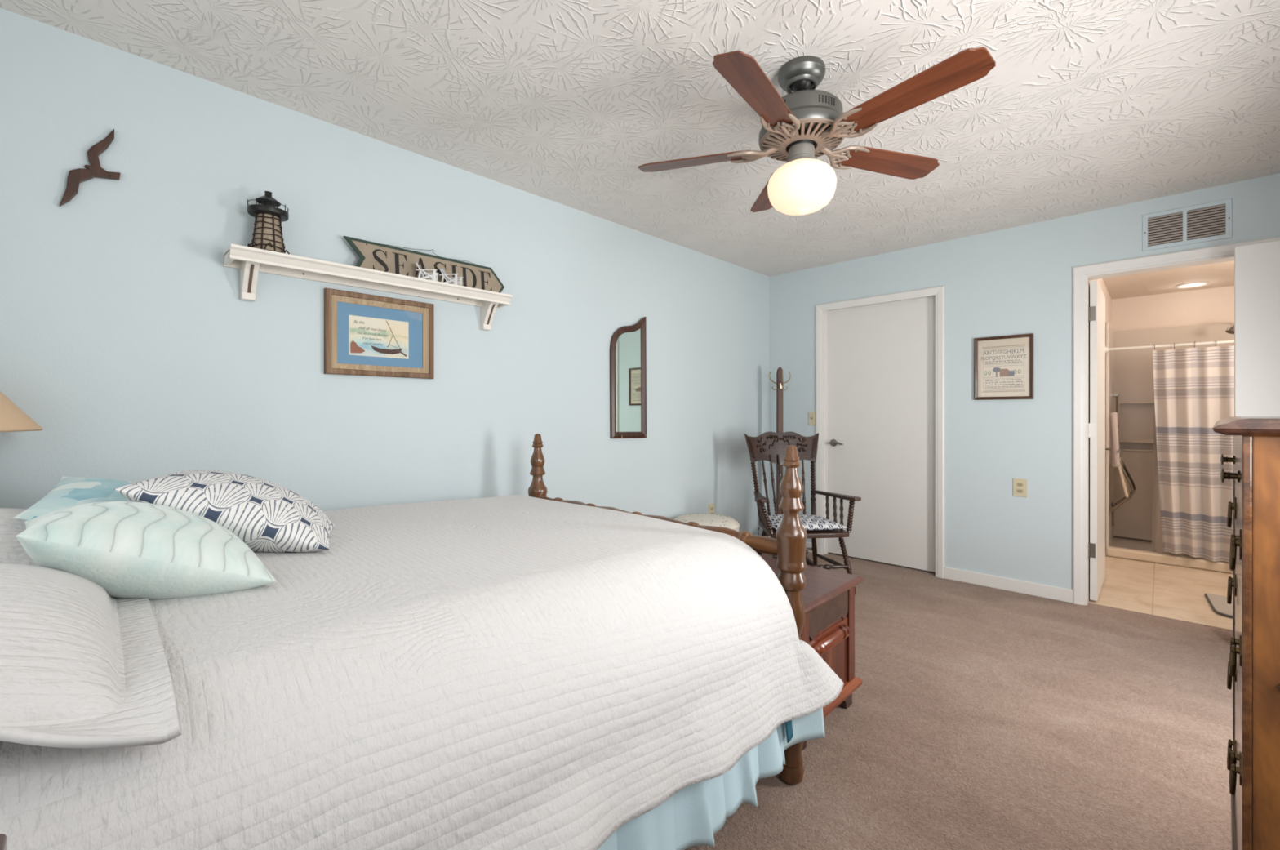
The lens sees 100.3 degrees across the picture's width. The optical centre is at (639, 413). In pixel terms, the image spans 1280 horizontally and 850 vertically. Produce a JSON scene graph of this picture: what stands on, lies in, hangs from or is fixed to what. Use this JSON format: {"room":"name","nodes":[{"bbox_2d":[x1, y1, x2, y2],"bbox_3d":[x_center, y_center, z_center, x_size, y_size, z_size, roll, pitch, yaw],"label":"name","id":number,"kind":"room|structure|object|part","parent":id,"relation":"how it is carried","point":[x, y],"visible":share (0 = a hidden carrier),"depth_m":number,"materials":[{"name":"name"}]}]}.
{"room":"bedroom","nodes":[
{"label":"bedroom","id":0,"kind":"room"},
{"bbox_2d":[0,8,768,535],"bbox_3d":[-0.594,-0.030,3.144,0.120,2.440,5.190,0,0,44],"label":"wall","id":1,"kind":"structure","parent":0,"point":[126,335],"depth_m":2.23,"materials":[{"name":"blue paint"}]},
{"bbox_2d":[59,128,120,206],"bbox_3d":[-1.826,-0.818,1.777,0.016,0.298,0.142,0,0,44],"label":"gull","id":2,"kind":"object","parent":1,"relation":"attached to","point":[76,176],"visible":1,"depth_m":1.77,"materials":[{"name":"brown wood"}]},
{"bbox_2d":[223,243,512,330],"bbox_3d":[-1.124,-0.526,2.399,0.160,0.174,1.167,0,0,44],"label":"wall shelf","id":3,"kind":"object","parent":1,"relation":"attached to","point":[250,261],"visible":1,"depth_m":2.26,"materials":[{"name":"beige paint"}]},
{"bbox_2d":[247,191,289,253],"bbox_3d":[-1.439,-0.736,2.071,0.137,0.246,0.137,0,0,44],"label":"lantern","id":4,"kind":"object","parent":3,"relation":"on","point":[268,233],"visible":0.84,"depth_m":2.04,"materials":[{"name":"metal"}]},
{"bbox_3d":[-1.439,-0.689,2.069,0.102,0.148,0.102,0,0,44],"label":"lamp shade","id":5,"kind":"part","parent":4,"relation":"part of","materials":[{"name":"beige glass"}]},
{"bbox_3d":[-1.439,-0.796,2.069,0.133,0.027,0.133,0,0,44],"label":"gallery rail","id":6,"kind":"part","parent":4,"relation":"part of","materials":[{"name":"black metal"}]},
{"bbox_2d":[342,235,504,293],"bbox_3d":[-1.000,-0.706,2.577,0.031,0.184,0.781,0,0,44],"label":"sign","id":7,"kind":"object","parent":3,"relation":"on","point":[373,255],"visible":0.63,"depth_m":2.51,"materials":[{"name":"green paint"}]},
{"bbox_2d":[415,262,438,281],"bbox_3d":[-0.993,-0.657,2.495,0.092,0.090,0.076,0,0,-14],"label":"chair","id":8,"kind":"object","parent":3,"relation":"on","point":[433,275],"visible":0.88,"depth_m":2.47,"materials":[{"name":"white paint"}]},
{"bbox_3d":[-0.985,-0.662,2.465,0.090,0.008,0.012,0,0,-12],"label":"armrest","id":9,"kind":"part","parent":8,"relation":"part of","materials":[{"name":"white paint"}]},
{"bbox_3d":[-0.988,-0.629,2.467,0.081,0.036,0.003,0,0,-14],"label":"rail","id":10,"kind":"part","parent":8,"relation":"part of","materials":[{"name":"white paint"}]},
{"bbox_3d":[-0.951,-0.638,2.474,0.011,0.051,0.004,0,0,-14],"label":"leg","id":11,"kind":"part","parent":8,"relation":"part of","materials":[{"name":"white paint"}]},
{"bbox_2d":[439,267,463,285],"bbox_3d":[-0.911,-0.657,2.577,0.092,0.090,0.076,0,0,2],"label":"chair","id":12,"kind":"object","parent":3,"relation":"on","point":[455,278],"visible":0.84,"depth_m":2.55,"materials":[{"name":"white paint"}]},
{"bbox_3d":[-0.912,-0.662,2.546,0.090,0.008,0.012,0,0,4],"label":"armrest","id":13,"kind":"part","parent":12,"relation":"part of","materials":[{"name":"white paint"}]},
{"bbox_3d":[-0.877,-0.638,2.546,0.011,0.051,0.004,0,0,2],"label":"leg","id":14,"kind":"part","parent":12,"relation":"part of","materials":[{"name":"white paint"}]},
{"bbox_2d":[324,288,434,378],"bbox_3d":[-1.176,-0.352,2.442,0.026,0.364,0.472,0,0,44],"label":"print","id":15,"kind":"object","parent":1,"relation":"attached to","point":[368,335],"visible":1,"depth_m":2.43,"materials":[{"name":"blue paper"}]},
{"bbox_2d":[609,316,646,438],"bbox_3d":[-0.071,-0.251,3.567,0.325,0.834,0.029,0,0,-45],"label":"wall mirror","id":16,"kind":"object","parent":1,"relation":"attached to","point":[628,344],"visible":1,"depth_m":3.57,"materials":[{"name":"brown wood"}]},
{"bbox_2d":[708,502,714,514],"bbox_3d":[0.570,0.775,4.244,0.008,0.120,0.072,0,0,44],"label":"wall outlet","id":17,"kind":"object","parent":1,"relation":"attached to","point":[711,506],"visible":0.59,"depth_m":4.24,"materials":[{"name":"beige plastic"}]},
{"bbox_2d":[0,0,1279,276],"bbox_3d":[0.766,-1.280,1.817,3.920,0.060,5.190,0,0,44],"label":"ceiling","id":18,"kind":"structure","parent":0,"point":[1084,106],"depth_m":2.06,"materials":[{"name":"white paint"}]},
{"bbox_2d":[638,46,995,215],"bbox_3d":[0.588,-0.989,1.911,1.173,0.523,1.173,0,0,44],"label":"ceiling fan","id":19,"kind":"object","parent":18,"relation":"hanging from","point":[805,124],"visible":1,"depth_m":1.83,"materials":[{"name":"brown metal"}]},
{"bbox_3d":[0.211,-0.973,2.062,0.439,0.031,0.122,0,0,17],"label":"blade","id":20,"kind":"part","parent":19,"relation":"part of","materials":[{"name":"brown wood"}]},
{"bbox_3d":[0.360,-0.973,1.623,0.122,0.031,0.439,0,0,35],"label":"blade","id":21,"kind":"part","parent":19,"relation":"part of","materials":[{"name":"brown wood"}]},
{"bbox_3d":[0.583,-0.973,2.340,0.122,0.031,0.439,0,0,-1],"label":"blade","id":22,"kind":"part","parent":19,"relation":"part of","materials":[{"name":"brown wood"}]},
{"bbox_3d":[0.588,-1.151,1.945,0.080,0.102,0.080,0,0,44],"label":"down rod","id":23,"kind":"part","parent":19,"relation":"part of","materials":[{"name":"black metal"}]},
{"bbox_3d":[0.588,-0.983,1.945,0.296,0.026,0.296,0,0,44],"label":"spoked plate","id":24,"kind":"part","parent":19,"relation":"part of","materials":[{"name":"beige metal"}]},
{"bbox_3d":[0.588,-0.815,1.945,0.242,0.178,0.242,0,0,44],"label":"glass globe","id":25,"kind":"part","parent":19,"relation":"part of","materials":[{"name":"beige glass"}]},
{"bbox_3d":[0.961,-0.973,2.072,0.439,0.031,0.122,0,0,-19],"label":"blade","id":26,"kind":"part","parent":19,"relation":"part of","materials":[{"name":"brown wood"}]},
{"bbox_3d":[0.824,-0.973,1.629,0.122,0.031,0.439,0,0,-37],"label":"blade","id":27,"kind":"part","parent":19,"relation":"part of","materials":[{"name":"brown wood"}]},
{"bbox_2d":[827,552,935,573],"bbox_3d":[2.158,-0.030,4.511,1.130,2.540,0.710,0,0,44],"label":"floor","id":28,"kind":"structure","parent":0,"point":[828,553],"depth_m":4.24,"materials":[{"name":"brown carpet"}]},
{"bbox_2d":[684,551,1232,849],"bbox_3d":[1.641,1.215,2.571,4.120,0.050,7.490,0,0,44],"label":"floor","id":29,"kind":"structure","parent":0,"point":[980,717],"depth_m":2.03,"materials":[{"name":"beige carpet"}]},
{"bbox_2d":[0,833,6,849],"bbox_3d":[-0.574,0.774,0.183,0.357,0.832,0.438,0,0,44],"label":"nightstand","id":30,"kind":"object","parent":29,"relation":"on","point":[2,836],"visible":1,"depth_m":0.45,"materials":[{"name":"brown wood"}]},
{"bbox_2d":[528,433,807,785],"bbox_3d":[-0.760,0.645,1.466,1.514,1.089,2.233,0,0,44],"label":"bed","id":31,"kind":"object","parent":29,"relation":"on","point":[789,544],"visible":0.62,"depth_m":1.71,"materials":[{"name":"brown wood"}]},
{"bbox_2d":[0,494,844,849],"bbox_3d":[-0.669,0.628,1.522,1.632,0.542,2.229,0,0,44],"label":"quilt","id":32,"kind":"object","parent":31,"relation":"on","point":[513,672],"visible":0.75,"depth_m":0.99,"materials":[{"name":"white fabric"}]},
{"bbox_2d":[0,507,38,565],"bbox_3d":[-1.560,0.296,1.208,0.720,0.147,0.600,0,0,44],"label":"pillow sham","id":33,"kind":"object","parent":32,"relation":"on","point":[11,551],"visible":0.08,"depth_m":1.13,"materials":[{"name":"white fabric"}]},
{"bbox_2d":[13,475,134,520],"bbox_3d":[-1.319,0.269,1.435,0.392,0.192,0.434,0,0,-37],"label":"throw pillow","id":34,"kind":"object","parent":32,"relation":"on","point":[68,491],"visible":0.29,"depth_m":1.31,"materials":[{"name":"blue fabric"}]},
{"bbox_2d":[0,563,182,748],"bbox_3d":[-1.046,0.313,0.709,0.753,0.180,0.604,0,0,44],"label":"pillow sham","id":35,"kind":"object","parent":32,"relation":"on","point":[82,665],"visible":0.84,"depth_m":0.69,"materials":[{"name":"white fabric"}]},
{"bbox_2d":[15,501,276,599],"bbox_3d":[-1.033,0.290,1.127,0.399,0.227,0.371,0,0,44],"label":"throw pillow","id":36,"kind":"object","parent":32,"relation":"on","point":[131,549],"visible":0.93,"depth_m":1.01,"materials":[{"name":"fabric"}]},
{"bbox_2d":[113,470,334,552],"bbox_3d":[-1.094,0.272,1.484,0.420,0.241,0.449,0,0,-28],"label":"throw pillow","id":37,"kind":"object","parent":32,"relation":"on","point":[267,516],"visible":0.84,"depth_m":1.34,"materials":[{"name":"white fabric"}]},
{"bbox_3d":[-0.522,0.645,2.725,0.098,1.089,0.098,0,0,44],"label":"foot post","id":38,"kind":"part","parent":31,"relation":"part of","materials":[{"name":"brown wood"}]},
{"bbox_3d":[-0.015,0.442,2.230,1.416,0.068,0.068,0,0,44],"label":"footboard rail","id":39,"kind":"part","parent":31,"relation":"part of","materials":[{"name":"brown wood"}]},
{"bbox_2d":[597,707,824,849],"bbox_3d":[-0.197,0.916,0.977,2.063,0.312,0.106,0,0,-44],"label":"bed skirt","id":40,"kind":"object","parent":31,"relation":"hanging from","point":[691,816],"visible":0.38,"depth_m":1.36,"materials":[{"name":"blue fabric"}]},
{"bbox_3d":[0.492,0.645,1.736,0.098,1.089,0.098,0,0,44],"label":"foot post","id":41,"kind":"part","parent":31,"relation":"part of","materials":[{"name":"brown wood"}]},
{"bbox_2d":[672,513,740,531],"bbox_3d":[0.450,0.951,3.698,0.480,0.478,0.480,0,0,44],"label":"pouf","id":42,"kind":"object","parent":29,"relation":"on","point":[707,519],"visible":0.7,"depth_m":3.62,"materials":[{"name":"beige fabric"}]},
{"bbox_2d":[755,366,808,554],"bbox_3d":[1.177,0.398,4.497,0.359,1.584,0.359,0,0,44],"label":"coat rack","id":43,"kind":"object","parent":29,"relation":"on","point":[780,384],"visible":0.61,"depth_m":4.47,"materials":[{"name":"brown wood"}]},
{"bbox_3d":[1.177,0.398,4.497,0.046,1.584,0.046,0,0,0],"label":"post","id":44,"kind":"part","parent":43,"relation":"part of","materials":[{"name":"brown wood"}]},
{"bbox_2d":[744,431,861,594],"bbox_3d":[1.083,0.660,3.790,0.712,1.051,0.740,0,0,-6],"label":"rocking chair","id":45,"kind":"object","parent":29,"relation":"on","point":[771,446],"visible":0.68,"depth_m":3.92,"materials":[{"name":"brown wood"}]},
{"bbox_3d":[0.811,0.570,3.678,0.076,0.032,0.455,0,0,6],"label":"armrest","id":46,"kind":"part","parent":45,"relation":"part of","materials":[{"name":"brown wood"}]},
{"bbox_3d":[0.875,0.965,3.860,0.036,0.336,0.110,0,0,-45],"label":"leg","id":47,"kind":"part","parent":45,"relation":"part of","materials":[{"name":"brown wood"}]},
{"bbox_3d":[0.824,0.678,3.487,0.103,0.212,0.038,0,0,41],"label":"arm post","id":48,"kind":"part","parent":45,"relation":"part of","materials":[{"name":"brown wood"}]},
{"bbox_3d":[1.062,0.258,4.001,0.570,0.245,0.108,0,0,-6],"label":"crest rail","id":49,"kind":"part","parent":45,"relation":"part of","materials":[{"name":"brown wood"}]},
{"bbox_2d":[757,514,846,535],"bbox_3d":[1.093,0.803,3.683,0.484,0.184,0.434,0,0,-6],"label":"seat cushion","id":50,"kind":"object","parent":45,"relation":"on","point":[809,522],"visible":0.63,"depth_m":3.54,"materials":[{"name":"blue fabric"}]},
{"bbox_3d":[1.094,0.790,3.673,0.530,0.030,0.455,0,0,-6],"label":"seat","id":51,"kind":"part","parent":45,"relation":"part of","materials":[{"name":"white fabric"}]},
{"bbox_3d":[1.273,0.965,3.899,0.036,0.336,0.110,0,0,26],"label":"leg","id":52,"kind":"part","parent":45,"relation":"part of","materials":[{"name":"brown wood"}]},
{"bbox_3d":[1.360,0.570,3.730,0.076,0.032,0.455,0,0,-21],"label":"armrest","id":53,"kind":"part","parent":45,"relation":"part of","materials":[{"name":"brown wood"}]},
{"bbox_3d":[1.356,0.962,3.512,0.110,0.331,0.038,0,0,39],"label":"leg","id":54,"kind":"part","parent":45,"relation":"part of","materials":[{"name":"brown wood"}]},
{"bbox_3d":[1.397,0.678,3.545,0.038,0.212,0.103,0,0,37],"label":"arm post","id":55,"kind":"part","parent":45,"relation":"part of","materials":[{"name":"brown wood"}]},
{"bbox_2d":[760,555,863,751],"bbox_3d":[0.344,0.927,2.390,1.103,0.525,0.510,0,0,44],"label":"cedar chest","id":56,"kind":"object","parent":29,"relation":"on","point":[828,596],"visible":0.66,"depth_m":2.07,"materials":[{"name":"brown wood"}]},
{"bbox_3d":[0.344,0.680,2.390,1.103,0.030,0.510,0,0,44],"label":"lid","id":57,"kind":"part","parent":56,"relation":"part of","materials":[{"name":"red wood"}]},
{"bbox_3d":[0.344,1.093,2.390,1.091,0.034,0.506,0,0,44],"label":"moulding","id":58,"kind":"part","parent":56,"relation":"part of","materials":[{"name":"red wood"}]},
{"bbox_2d":[1106,321,1234,573],"bbox_3d":[4.719,0.212,4.224,1.522,1.955,0.816,0,0,44],"label":"shower stall","id":59,"kind":"object","parent":29,"relation":"on","point":[1129,372],"visible":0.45,"depth_m":4.83,"materials":[{"name":"beige plastic"}]},
{"bbox_3d":[4.185,0.212,4.754,0.017,1.955,0.788,0,0,44],"label":"panel","id":60,"kind":"part","parent":59,"relation":"part of","materials":[{"name":"white plastic"}]},
{"bbox_2d":[1112,393,1119,427],"bbox_3d":[4.349,0.120,4.882,0.041,0.604,0.030,0,0,44],"label":"slide rail","id":61,"kind":"object","parent":59,"relation":"attached to","point":[1116,395],"visible":0.31,"depth_m":4.87,"materials":[{"name":"silver metal"}]},
{"bbox_2d":[1109,454,1136,525],"bbox_3d":[4.123,0.648,4.564,0.160,0.644,0.370,0,0,44],"label":"shower seat","id":62,"kind":"object","parent":59,"relation":"attached to","point":[1125,475],"visible":0.8,"depth_m":4.48,"materials":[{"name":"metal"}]},
{"bbox_2d":[1120,438,1153,443],"bbox_3d":[4.580,0.250,4.864,0.315,0.030,0.073,0,0,44],"label":"shelf","id":63,"kind":"object","parent":59,"relation":"attached to","point":[1122,440],"depth_m":4.88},
{"bbox_2d":[1121,448,1153,451],"bbox_3d":[4.580,0.334,4.864,0.315,0.012,0.073,0,0,44],"label":"shelf","id":64,"kind":"object","parent":59,"relation":"attached to","point":[1123,450],"depth_m":4.88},
{"bbox_2d":[1204,592,1232,617],"bbox_3d":[3.669,1.182,3.192,0.385,0.016,0.501,0,0,44],"label":"bath mat","id":65,"kind":"object","parent":29,"relation":"on","point":[1218,603],"visible":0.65,"depth_m":3.29,"materials":[{"name":"beige fabric"}]},
{"bbox_2d":[1212,416,1279,849],"bbox_3d":[1.395,0.599,0.927,0.970,1.183,0.540,0,0,-43],"label":"dresser","id":66,"kind":"object","parent":29,"relation":"on","point":[1253,762],"visible":1,"depth_m":0.78,"materials":[{"name":"brown wood"}]},
{"bbox_3d":[1.342,0.105,1.220,0.026,0.025,0.022,0,0,-43],"label":"knob","id":67,"kind":"part","parent":66,"relation":"part of","materials":[{"name":"black metal"}]},
{"bbox_3d":[0.996,0.105,0.902,0.026,0.025,0.022,0,0,-43],"label":"knob","id":68,"kind":"part","parent":66,"relation":"part of","materials":[{"name":"black metal"}]},
{"bbox_3d":[1.421,0.817,1.283,0.072,0.077,0.014,0,0,-43],"label":"bail pull","id":69,"kind":"part","parent":66,"relation":"part of","materials":[{"name":"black metal"}]},
{"bbox_3d":[1.421,0.624,1.283,0.072,0.077,0.014,0,0,-43],"label":"bail pull","id":70,"kind":"part","parent":66,"relation":"part of","materials":[{"name":"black metal"}]},
{"bbox_3d":[1.421,0.420,1.283,0.072,0.077,0.014,0,0,-43],"label":"bail pull","id":71,"kind":"part","parent":66,"relation":"part of","materials":[{"name":"black metal"}]},
{"bbox_3d":[1.421,0.237,1.283,0.072,0.077,0.014,0,0,-43],"label":"bail pull","id":72,"kind":"part","parent":66,"relation":"part of","materials":[{"name":"black metal"}]},
{"bbox_3d":[1.397,0.104,1.249,0.430,0.132,0.010,0,0,-43],"label":"drawer","id":73,"kind":"part","parent":66,"relation":"part of","materials":[{"name":"brown wood"}]},
{"bbox_3d":[1.038,0.624,0.931,0.072,0.077,0.014,0,0,-43],"label":"bail pull","id":74,"kind":"part","parent":66,"relation":"part of","materials":[{"name":"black metal"}]},
{"bbox_3d":[1.038,0.420,0.931,0.072,0.077,0.014,0,0,-43],"label":"bail pull","id":75,"kind":"part","parent":66,"relation":"part of","materials":[{"name":"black metal"}]},
{"bbox_3d":[1.038,0.237,0.931,0.072,0.077,0.014,0,0,-43],"label":"bail pull","id":76,"kind":"part","parent":66,"relation":"part of","materials":[{"name":"black metal"}]},
{"bbox_3d":[1.236,0.867,1.099,0.868,0.217,0.007,0,0,-43],"label":"drawer","id":77,"kind":"part","parent":66,"relation":"part of","materials":[{"name":"brown wood"}]},
{"bbox_3d":[1.236,0.649,1.099,0.868,0.202,0.007,0,0,-43],"label":"drawer","id":78,"kind":"part","parent":66,"relation":"part of","materials":[{"name":"brown wood"}]},
{"bbox_3d":[1.236,0.444,1.099,0.868,0.192,0.007,0,0,-43],"label":"drawer","id":79,"kind":"part","parent":66,"relation":"part of","materials":[{"name":"brown wood"}]},
{"bbox_3d":[1.236,0.259,1.099,0.868,0.162,0.007,0,0,-43],"label":"drawer","id":80,"kind":"part","parent":66,"relation":"part of","materials":[{"name":"brown wood"}]},
{"bbox_3d":[1.074,0.104,0.952,0.430,0.132,0.010,0,0,-43],"label":"drawer","id":81,"kind":"part","parent":66,"relation":"part of","materials":[{"name":"brown wood"}]},
{"bbox_2d":[1234,240,1279,416],"bbox_3d":[3.279,0.167,2.425,0.772,2.023,0.100,0,0,44],"label":"door","id":82,"kind":"structure","parent":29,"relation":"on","point":[1256,266],"depth_m":2.65,"materials":[{"name":"white paint"}]},
{"bbox_2d":[768,173,1279,589],"bbox_3d":[2.579,-0.030,3.590,3.800,2.440,0.120,0,0,44],"label":"wall","id":83,"kind":"structure","parent":0,"point":[1018,280],"depth_m":3.63,"materials":[{"name":"blue paint"}]},
{"bbox_2d":[808,411,815,425],"bbox_3d":[1.473,0.039,4.573,0.068,0.120,0.018,0,0,44],"label":"light switch","id":84,"kind":"object","parent":83,"relation":"attached to","point":[811,414],"visible":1,"depth_m":4.57,"materials":[{"name":"beige plastic"}]},
{"bbox_2d":[815,285,944,577],"bbox_3d":[1.891,0.133,4.249,0.981,2.115,0.138,0,0,44],"label":"trim","id":85,"kind":"structure","parent":83,"relation":"attached to","point":[939,291],"depth_m":4.07,"materials":[{"name":"white paint"}]},
{"bbox_2d":[827,295,935,572],"bbox_3d":[1.887,0.147,4.233,0.860,2.058,0.100,0,0,44],"label":"door","id":86,"kind":"structure","parent":83,"relation":"in","point":[882,357],"depth_m":4.22,"materials":[{"name":"white paint"}]},
{"bbox_3d":[1.635,0.245,4.454,0.131,0.060,0.065,0,0,44],"label":"handle","id":87,"kind":"part","parent":86,"relation":"part of","materials":[{"name":"silver metal"}]},
{"bbox_2d":[769,536,1072,603],"bbox_3d":[2.490,1.149,3.584,3.680,0.083,0.013,0,0,44],"label":"baseboard","id":88,"kind":"structure","parent":83,"relation":"attached to","point":[1046,591],"depth_m":3.59,"materials":[{"name":"white paint"}]},
{"bbox_2d":[973,333,1033,399],"bbox_3d":[2.454,-0.310,3.612,0.335,0.429,0.024,0,0,44],"label":"framed piece","id":89,"kind":"object","parent":83,"relation":"attached to","point":[1003,365],"visible":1,"depth_m":3.61,"materials":[{"name":"fabric"}]},
{"bbox_2d":[1013,478,1026,497],"bbox_3d":[2.526,0.493,3.552,0.079,0.120,0.008,0,0,44],"label":"wall outlet","id":90,"kind":"object","parent":83,"relation":"attached to","point":[1020,486],"visible":1,"depth_m":3.55,"materials":[{"name":"beige plastic"}]},
{"bbox_2d":[1016,482,1022,486],"bbox_3d":[2.524,0.472,3.550,0.037,0.023,0.002,0,0,44],"label":"receptacle","id":91,"kind":"object","parent":90,"relation":"attached to","point":[1018,484],"depth_m":3.55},
{"bbox_2d":[1016,488,1022,493],"bbox_3d":[2.524,0.514,3.550,0.037,0.023,0.002,0,0,44],"label":"receptacle","id":92,"kind":"object","parent":90,"relation":"attached to","point":[1018,491],"depth_m":3.55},
{"bbox_2d":[1072,235,1279,605],"bbox_3d":[3.082,0.135,3.087,0.895,2.110,0.138,0,0,44],"label":"trim","id":93,"kind":"structure","parent":83,"relation":"attached to","point":[1082,275],"depth_m":3.32,"materials":[{"name":"white paint"}]},
{"bbox_2d":[1142,198,1232,251],"bbox_3d":[3.077,-1.060,3.014,0.356,0.215,0.010,0,0,44],"label":"air vent","id":94,"kind":"object","parent":83,"relation":"in","point":[1213,220],"visible":1,"depth_m":3.01,"materials":[{"name":"white metal"}]},
{"bbox_3d":[3.019,-1.060,3.071,0.143,0.158,0.006,0,0,44],"label":"louvre panel","id":95,"kind":"part","parent":94,"relation":"part of","materials":[{"name":"white metal"}]},
{"bbox_3d":[3.134,-1.060,2.959,0.147,0.158,0.006,0,0,44],"label":"louvre panel","id":96,"kind":"part","parent":94,"relation":"part of","materials":[{"name":"white metal"}]},
{"bbox_2d":[1088,278,1111,595],"bbox_3d":[3.647,0.080,4.309,0.125,2.320,2.400,0,0,44],"label":"wall","id":97,"kind":"structure","parent":0,"point":[1108,299],"depth_m":4.51,"materials":[{"name":"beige paint"}]},
{"bbox_2d":[1088,280,1105,600],"bbox_3d":[3.099,0.168,3.621,0.043,2.020,0.710,0,0,44],"label":"door","id":98,"kind":"structure","parent":97,"relation":"in","point":[1096,309],"depth_m":3.38,"materials":[{"name":"white paint"}]},
{"bbox_2d":[1105,448,1122,452],"bbox_3d":[3.705,0.285,4.197,0.112,0.015,0.300,0,0,44],"label":"towel bar","id":99,"kind":"object","parent":97,"relation":"attached to","point":[1120,449],"visible":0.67,"depth_m":4.25,"materials":[{"name":"silver metal"}]},
{"bbox_2d":[1109,412,1119,466],"bbox_3d":[3.703,0.200,4.170,0.062,0.421,0.209,0,0,44],"label":"hand towel","id":100,"kind":"object","parent":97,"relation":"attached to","point":[1113,415],"visible":0.99,"depth_m":4.10,"materials":[{"name":"white fabric"}]},
{"bbox_2d":[1105,339,1234,352],"bbox_3d":[4.520,-0.535,3.849,1.764,0.056,0.056,0,0,44],"label":"shower curtain rod","id":101,"kind":"object","parent":97,"relation":"attached to","point":[1107,348],"visible":0.6,"depth_m":4.20,"materials":[{"name":"white paint"}]},
{"bbox_2d":[1151,340,1234,561],"bbox_3d":[4.450,0.296,3.965,0.184,1.699,0.946,0,0,-45],"label":"shower curtain","id":102,"kind":"object","parent":101,"relation":"hanging from","point":[1194,387],"visible":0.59,"depth_m":4.10,"materials":[{"name":"fabric"}]},
{"bbox_2d":[1102,260,1234,299],"bbox_3d":[4.318,-1.105,3.654,2.000,0.050,2.400,0,0,44],"label":"ceiling","id":103,"kind":"structure","parent":0,"point":[1221,274],"depth_m":4.33,"materials":[{"name":"paint"}]},
{"bbox_2d":[1175,281,1208,288],"bbox_3d":[4.609,-1.073,4.460,0.196,0.015,0.196,0,0,44],"label":"recessed light","id":104,"kind":"object","parent":103,"relation":"in","point":[1194,284],"visible":1,"depth_m":4.44,"materials":[{"name":"white paint"}]},
{"bbox_2d":[1111,285,1234,542],"bbox_3d":[5.121,0.080,4.477,2.000,2.320,0.100,0,0,44],"label":"wall","id":105,"kind":"structure","parent":0,"point":[1210,305],"depth_m":4.76,"materials":[{"name":"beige paint"}]},
{"bbox_3d":[-0.961,-0.030,-0.040,3.800,2.440,0.120,0,0,44],"label":"wall","id":106,"kind":"structure","parent":0,"visible":0},
{"bbox_2d":[0,391,43,431],"bbox_3d":[-1.937,-0.008,1.373,0.417,0.276,0.538,0,0,44],"label":"lampshade","id":107,"kind":"object","parent":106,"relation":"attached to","point":[12,418],"visible":1,"depth_m":1.47,"materials":[{"name":"beige fabric"}]}
]}

